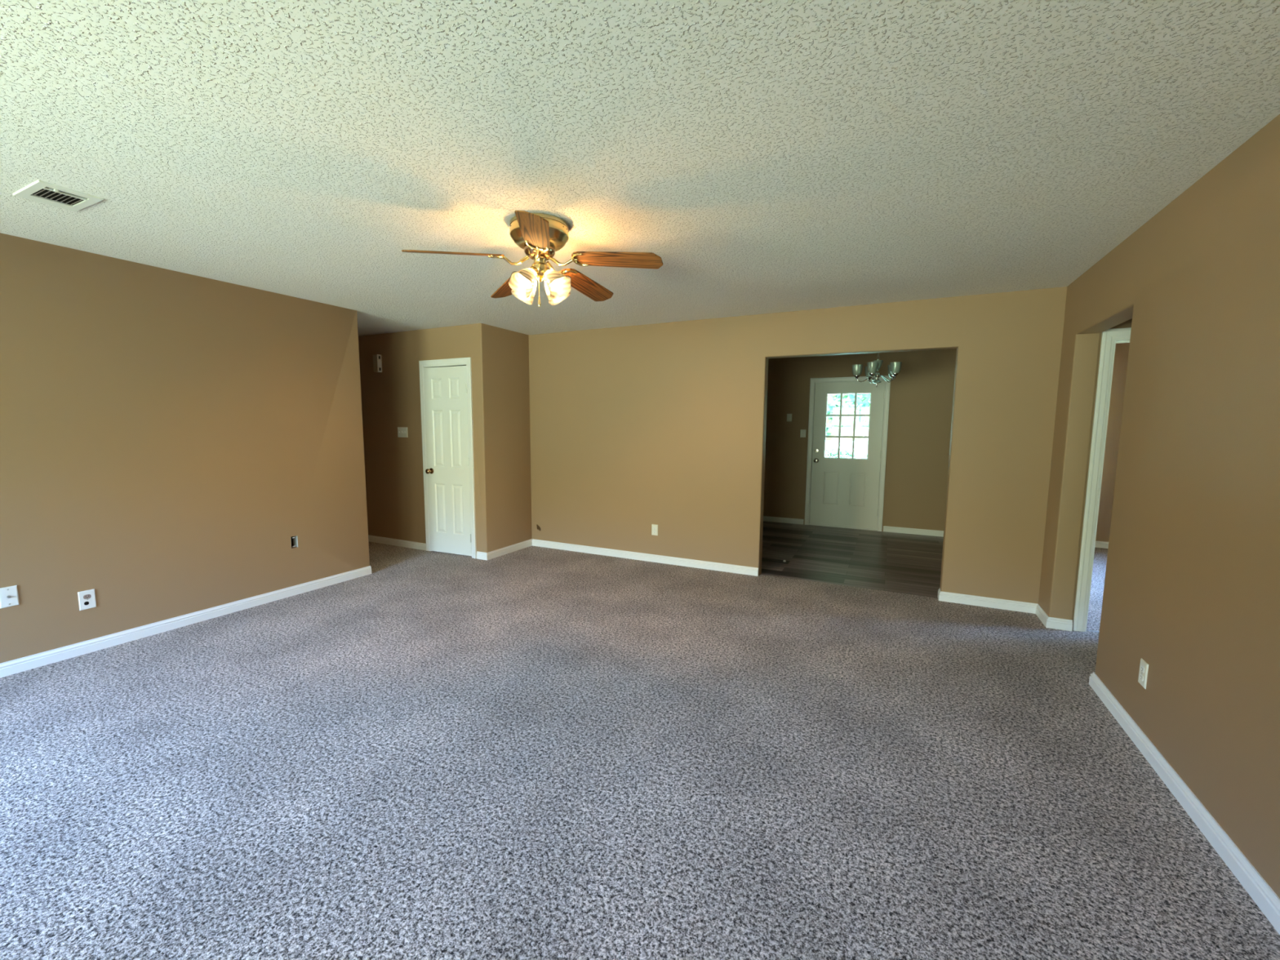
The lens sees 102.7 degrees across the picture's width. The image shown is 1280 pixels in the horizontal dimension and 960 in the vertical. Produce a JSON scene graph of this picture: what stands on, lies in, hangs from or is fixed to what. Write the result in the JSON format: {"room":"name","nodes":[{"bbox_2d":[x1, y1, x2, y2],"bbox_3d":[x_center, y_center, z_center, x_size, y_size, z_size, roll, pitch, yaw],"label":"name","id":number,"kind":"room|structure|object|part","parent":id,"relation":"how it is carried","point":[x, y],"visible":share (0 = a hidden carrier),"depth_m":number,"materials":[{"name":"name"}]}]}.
{"room":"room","nodes":[
{"label":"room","id":0,"kind":"room"},
{"bbox_2d":[0,232,369,662],"bbox_3d":[-3.811,-0.071,2.382,0.120,2.490,5.388,3,7,26],"label":"wall","id":1,"kind":"structure","parent":0,"point":[166,436],"depth_m":3.42,"materials":[{"name":"brown paint"}]},
{"bbox_2d":[0,585,19,608],"bbox_3d":[-3.537,0.656,2.868,0.021,0.114,0.070,3,7,26],"label":"cable jack plate","id":2,"kind":"object","parent":1,"relation":"attached to","point":[9,597],"visible":1,"depth_m":2.87,"materials":[{"name":"white plastic"}]},
{"bbox_2d":[77,588,96,610],"bbox_3d":[-3.408,0.738,3.155,0.008,0.116,0.074,3,7,26],"label":"outlet","id":3,"kind":"object","parent":1,"relation":"attached to","point":[86,598],"visible":1,"depth_m":3.15,"materials":[{"name":"white plastic"}]},
{"bbox_2d":[83,594,91,599],"bbox_3d":[-3.407,0.719,3.152,0.002,0.027,0.034,3,7,26],"label":"receptacle","id":4,"kind":"object","parent":3,"relation":"attached to","point":[85,596],"depth_m":3.15,"materials":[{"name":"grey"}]},
{"bbox_2d":[0,565,371,677],"bbox_3d":[-3.703,1.097,2.588,0.014,0.090,5.139,3,7,26],"label":"baseboard","id":5,"kind":"structure","parent":1,"relation":"attached to","point":[33,661],"depth_m":3.48,"materials":[{"name":"white paint"}]},
{"bbox_2d":[290,535,297,546],"bbox_3d":[-2.894,0.513,4.256,0.058,0.097,0.055,3,7,26],"label":"device box","id":6,"kind":"object","parent":1,"relation":"attached to","point":[294,540],"visible":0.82,"depth_m":4.28,"materials":[{"name":"black"}]},
{"bbox_2d":[358,323,532,552],"bbox_3d":[-3.367,-0.513,6.588,4.316,2.490,0.800,3,7,26],"label":"wall","id":7,"kind":"structure","parent":0,"point":[500,357],"depth_m":5.72,"materials":[{"name":"brown paint"}]},
{"bbox_2d":[373,354,382,372],"bbox_3d":[-2.994,-1.329,5.838,0.080,0.197,0.058,3,7,26],"label":"door chime","id":8,"kind":"object","parent":7,"relation":"attached to","point":[377,358],"visible":1,"depth_m":5.82,"materials":[{"name":"beige plastic"}]},
{"bbox_2d":[368,534,426,550],"bbox_3d":[-3.868,0.681,6.502,3.220,0.090,0.014,3,7,26],"label":"baseboard","id":9,"kind":"structure","parent":7,"relation":"attached to","point":[422,546],"depth_m":5.99,"materials":[{"name":"white paint"}]},
{"bbox_2d":[397,426,408,437],"bbox_3d":[-2.693,-0.540,5.792,0.160,0.114,0.017,3,7,26],"label":"switch plate","id":10,"kind":"object","parent":7,"relation":"attached to","point":[402,432],"visible":1,"depth_m":5.79,"materials":[{"name":"white plastic"}]},
{"bbox_2d":[418,357,476,558],"bbox_3d":[-2.069,-0.231,5.534,0.741,2.108,0.202,3,7,26],"label":"door","id":11,"kind":"structure","parent":7,"relation":"in","point":[445,384],"depth_m":5.51,"materials":[{"name":"white paint"}]},
{"bbox_3d":[-2.307,-0.097,5.594,0.064,0.064,0.073,3,7,26],"label":"knob","id":12,"kind":"part","parent":11,"relation":"part of","materials":[{"name":"brown metal"}]},
{"bbox_2d":[476,538,532,559],"bbox_3d":[-1.508,0.775,5.762,0.150,0.090,0.766,3,7,26],"label":"baseboard","id":13,"kind":"structure","parent":7,"relation":"attached to","point":[492,554],"depth_m":5.62,"materials":[{"name":"white paint"}]},
{"bbox_2d":[0,520,1279,959],"bbox_3d":[-0.329,1.130,3.558,12.800,0.160,10.350,3,7,26],"label":"floor","id":14,"kind":"structure","parent":0,"point":[531,753],"depth_m":2.05,"materials":[{"name":"carpet"}]},
{"bbox_2d":[0,0,1279,336],"bbox_3d":[-0.323,-1.453,3.262,12.800,0.160,10.300,3,7,26],"label":"ceiling","id":15,"kind":"structure","parent":0,"point":[774,156],"depth_m":1.81,"materials":[{"name":"white paint"}]},
{"bbox_2d":[12,179,103,212],"bbox_3d":[-2.640,-1.282,2.323,0.312,0.013,0.202,3,7,26],"label":"ceiling vent","id":16,"kind":"object","parent":15,"relation":"in","point":[40,191],"visible":1,"depth_m":2.31,"materials":[{"name":"white metal"}]},
{"bbox_2d":[401,210,662,306],"bbox_3d":[-0.463,-1.098,2.656,1.206,0.420,1.193,3,7,26],"label":"ceiling fan","id":17,"kind":"object","parent":15,"relation":"hanging from","point":[540,235],"visible":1,"depth_m":2.55,"materials":[{"name":"gold metal"}]},
{"bbox_3d":[-0.896,-1.095,2.471,0.466,0.006,0.136,-7,23,-22],"label":"blade","id":18,"kind":"part","parent":17,"relation":"part of","materials":[{"name":"brown wood"}]},
{"bbox_3d":[-0.742,-1.135,2.971,0.136,0.006,0.466,-21,10,-32],"label":"blade","id":19,"kind":"part","parent":17,"relation":"part of","materials":[{"name":"brown wood"}]},
{"bbox_3d":[-0.569,-0.985,2.530,0.139,0.148,0.128,-3,7,-32],"label":"lamp shade","id":20,"kind":"part","parent":17,"relation":"part of","materials":[{"name":"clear glass"}]},
{"bbox_3d":[-0.617,-1.004,2.708,0.128,0.148,0.139,-2,7,-25],"label":"lamp shade","id":21,"kind":"part","parent":17,"relation":"part of","materials":[{"name":"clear glass"}]},
{"bbox_3d":[-0.457,-1.076,2.220,0.136,0.006,0.466,14,7,-10],"label":"blade","id":22,"kind":"part","parent":17,"relation":"part of","materials":[{"name":"brown wood"}]},
{"bbox_2d":[529,266,537,275],"bbox_3d":[-0.539,-1.062,2.593,0.050,0.065,0.066,3,7,26],"label":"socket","id":23,"kind":"object","parent":17,"relation":"attached to","point":[534,268],"depth_m":2.57,"materials":[{"name":"gold metal"}]},
{"bbox_3d":[-0.512,-1.005,2.593,0.004,0.138,0.003,3,7,26],"label":"pull chain","id":24,"kind":"part","parent":17,"relation":"part of","materials":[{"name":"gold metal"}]},
{"bbox_2d":[542,266,551,276],"bbox_3d":[-0.476,-1.062,2.606,0.066,0.065,0.051,3,7,26],"label":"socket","id":25,"kind":"object","parent":17,"relation":"attached to","point":[546,270],"depth_m":2.58,"materials":[{"name":"gold metal"}]},
{"bbox_3d":[-0.455,-1.007,2.747,0.139,0.148,0.128,-3,7,-29],"label":"lamp shade","id":26,"kind":"part","parent":17,"relation":"part of","materials":[{"name":"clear glass"}]},
{"bbox_3d":[-0.409,-0.989,2.579,0.128,0.148,0.139,-3,7,-28],"label":"lamp shade","id":27,"kind":"part","parent":17,"relation":"part of","materials":[{"name":"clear glass"}]},
{"bbox_3d":[-0.316,-1.134,2.989,0.136,0.006,0.466,-12,-7,28],"label":"blade","id":28,"kind":"part","parent":17,"relation":"part of","materials":[{"name":"brown wood"}]},
{"bbox_3d":[-0.116,-1.086,2.521,0.466,0.006,0.136,8,-6,14],"label":"blade","id":29,"kind":"part","parent":17,"relation":"part of","materials":[{"name":"brown wood"}]},
{"bbox_2d":[852,354,902,386],"bbox_3d":[2.624,-1.319,5.674,0.503,0.578,0.510,3,7,26],"label":"chandelier","id":30,"kind":"object","parent":15,"relation":"hanging from","point":[894,368],"visible":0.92,"depth_m":5.66,"materials":[{"name":"grey metal"}]},
{"bbox_3d":[2.444,-1.233,5.756,0.116,0.119,0.116,3,7,26],"label":"lamp shade","id":31,"kind":"part","parent":30,"relation":"part of","materials":[{"name":"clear glass"}]},
{"bbox_3d":[2.648,-1.246,5.890,0.116,0.119,0.116,3,7,26],"label":"lamp shade","id":32,"kind":"part","parent":30,"relation":"part of","materials":[{"name":"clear glass"}]},
{"bbox_3d":[2.509,-1.208,5.521,0.116,0.119,0.116,3,7,26],"label":"lamp shade","id":33,"kind":"part","parent":30,"relation":"part of","materials":[{"name":"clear glass"}]},
{"bbox_3d":[2.839,-1.229,5.739,0.116,0.119,0.116,3,7,26],"label":"lamp shade","id":34,"kind":"part","parent":30,"relation":"part of","materials":[{"name":"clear glass"}]},
{"bbox_3d":[2.754,-1.205,5.511,0.116,0.119,0.116,3,7,26],"label":"lamp shade","id":35,"kind":"part","parent":30,"relation":"part of","materials":[{"name":"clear glass"}]},
{"bbox_2d":[528,286,1066,604],"bbox_3d":[0.876,-0.314,4.964,5.003,2.490,0.120,3,7,26],"label":"wall","id":36,"kind":"structure","parent":0,"point":[633,428],"depth_m":4.86,"materials":[{"name":"brown paint"}]},
{"bbox_2d":[532,538,758,576],"bbox_3d":[-0.074,0.815,5.476,2.680,0.090,0.014,3,7,26],"label":"baseboard","id":37,"kind":"structure","parent":36,"relation":"attached to","point":[731,568],"depth_m":5.38,"materials":[{"name":"white paint"}]},
{"bbox_2d":[651,524,657,535],"bbox_3d":[0.153,0.521,5.337,0.070,0.114,0.008,3,7,26],"label":"wall outlet","id":38,"kind":"object","parent":36,"relation":"attached to","point":[654,527],"visible":1,"depth_m":5.33,"materials":[{"name":"white plastic"}]},
{"bbox_2d":[937,587,1072,631],"bbox_3d":[2.832,0.990,4.003,0.297,0.090,0.898,-4,8,-38],"label":"baseboard","id":39,"kind":"structure","parent":36,"relation":"attached to","point":[1023,606],"depth_m":4.01,"materials":[{"name":"white paint"}]},
{"bbox_2d":[763,348,956,531],"bbox_3d":[2.686,-0.554,7.348,3.800,2.490,0.160,3,7,26],"label":"wall","id":40,"kind":"structure","parent":0,"point":[922,393],"depth_m":6.89,"materials":[{"name":"brown paint"}]},
{"bbox_2d":[763,515,804,524],"bbox_3d":[1.736,0.582,7.838,1.485,0.090,0.014,3,7,26],"label":"baseboard","id":41,"kind":"structure","parent":40,"relation":"attached to","point":[766,518],"depth_m":7.63,"materials":[{"name":"white paint"}]},
{"bbox_2d":[786,413,791,421],"bbox_3d":[2.179,-0.910,7.463,0.072,0.114,0.017,3,7,26],"label":"switch plate","id":42,"kind":"object","parent":40,"relation":"attached to","point":[788,415],"visible":1,"depth_m":7.47,"materials":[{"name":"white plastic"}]},
{"bbox_2d":[800,429,805,437],"bbox_3d":[2.359,-0.673,7.399,0.078,0.114,0.017,3,7,26],"label":"switch plate","id":43,"kind":"object","parent":40,"relation":"attached to","point":[802,433],"visible":1,"depth_m":7.40,"materials":[{"name":"white plastic"}]},
{"bbox_2d":[804,375,890,531],"bbox_3d":[2.909,-0.376,7.224,1.030,2.116,0.216,3,7,26],"label":"door","id":44,"kind":"structure","parent":40,"relation":"in","point":[841,492],"depth_m":7.20,"materials":[{"name":"white paint"}]},
{"bbox_3d":[2.903,-0.754,7.166,0.608,0.947,0.059,3,7,26],"label":"lite frame","id":45,"kind":"part","parent":44,"relation":"part of","materials":[{"name":"white glass"}]},
{"bbox_2d":[883,525,943,537],"bbox_3d":[3.802,0.703,6.825,1.007,0.090,0.014,3,7,26],"label":"baseboard","id":46,"kind":"structure","parent":40,"relation":"attached to","point":[888,529],"depth_m":6.88,"materials":[{"name":"white paint"}]},
{"bbox_2d":[1071,318,1132,629],"bbox_3d":[4.077,-0.093,3.079,2.205,2.490,0.112,3,7,26],"label":"wall","id":47,"kind":"structure","parent":0,"point":[1127,323],"depth_m":3.50,"materials":[{"name":"brown paint"}]},
{"bbox_2d":[1072,327,1131,631],"bbox_3d":[3.498,0.049,3.371,0.889,2.080,0.131,3,7,26],"label":"door frame","id":48,"kind":"structure","parent":47,"relation":"in","point":[1110,337],"depth_m":3.49,"materials":[{"name":"white paint"}]},
{"bbox_2d":[1095,342,1129,542],"bbox_3d":[5.566,-0.401,6.076,2.400,2.490,0.120,3,7,26],"label":"wall","id":49,"kind":"structure","parent":0,"point":[1122,350],"depth_m":6.01,"materials":[{"name":"brown paint"}]},
{"bbox_2d":[1094,541,1108,548],"bbox_3d":[5.484,0.778,6.162,2.100,0.090,0.014,3,7,26],"label":"baseboard","id":50,"kind":"structure","parent":49,"relation":"attached to","point":[1104,544],"depth_m":6.13,"materials":[{"name":"white paint"}]},
{"bbox_2d":[1038,114,1279,897],"bbox_3d":[1.589,0.145,0.681,0.128,2.490,7.095,3,7,26],"label":"wall","id":51,"kind":"structure","parent":0,"point":[1192,587],"depth_m":1.98,"materials":[{"name":"brown paint"}]},
{"bbox_2d":[1137,657,1148,688],"bbox_3d":[2.268,0.872,2.307,0.008,0.114,0.070,3,7,26],"label":"wall outlet","id":52,"kind":"object","parent":51,"relation":"attached to","point":[1144,666],"visible":1,"depth_m":2.30,"materials":[{"name":"white plastic"}]},
{"bbox_2d":[1139,673,1143,680],"bbox_3d":[2.266,0.891,2.310,0.004,0.028,0.034,3,7,26],"label":"receptacle","id":53,"kind":"object","parent":52,"relation":"attached to","point":[1141,675],"depth_m":2.31,"materials":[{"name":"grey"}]},
{"bbox_2d":[1140,665,1144,672],"bbox_3d":[2.266,0.853,2.306,0.004,0.028,0.034,3,7,26],"label":"receptacle","id":54,"kind":"object","parent":52,"relation":"attached to","point":[1142,667],"depth_m":2.30,"materials":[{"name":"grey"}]},
{"bbox_2d":[1088,671,1279,934],"bbox_3d":[1.346,1.368,0.348,0.142,0.090,5.562,3,7,26],"label":"baseboard","id":55,"kind":"structure","parent":51,"relation":"attached to","point":[1252,882],"depth_m":1.83,"materials":[{"name":"white paint"}]},
{"label":"outside","id":56,"kind":"structure","parent":0,"visible":0},
{"bbox_2d":[825,440,862,458],"bbox_3d":[17.250,-1.788,34.978,80.000,0.150,62.000,3,7,26],"label":"lawn","id":57,"kind":"structure","parent":56,"point":[847,445],"depth_m":46.39,"materials":[{"name":"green plant"}]},
{"bbox_2d":[825,448,857,458],"bbox_3d":[8.880,-0.994,22.986,1.580,0.862,1.160,3,7,26],"label":"shrub","id":58,"kind":"object","parent":57,"relation":"on","point":[832,451],"visible":0.4,"depth_m":22.75,"materials":[{"name":"green plant"}]},
{"bbox_2d":[826,394,862,435],"bbox_3d":[8.426,-4.521,24.559,4.475,7.416,4.767,-3,7,-26],"label":"tree","id":59,"kind":"object","parent":57,"relation":"on","point":[830,399],"visible":0.07,"depth_m":23.71,"materials":[{"name":"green plant"}]},
{"bbox_2d":[831,393,870,458],"bbox_3d":[12.084,-4.529,27.161,4.329,6.931,4.354,3,7,26],"label":"tree","id":60,"kind":"object","parent":57,"relation":"on","point":[864,444],"visible":0.03,"depth_m":27.31,"materials":[{"name":"brown plant"}]},
{"bbox_3d":[12.087,-5.104,27.100,4.329,5.775,4.354,3,7,26],"label":"crown","id":61,"kind":"part","parent":60,"relation":"part of","materials":[{"name":"green plant"}]},
{"bbox_2d":[844,393,871,429],"bbox_3d":[9.545,-3.434,19.567,3.752,6.322,3.733,3,7,26],"label":"tree","id":62,"kind":"object","parent":57,"relation":"on","point":[864,410],"visible":0.03,"depth_m":20.34,"materials":[{"name":"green plant"}]}
]}

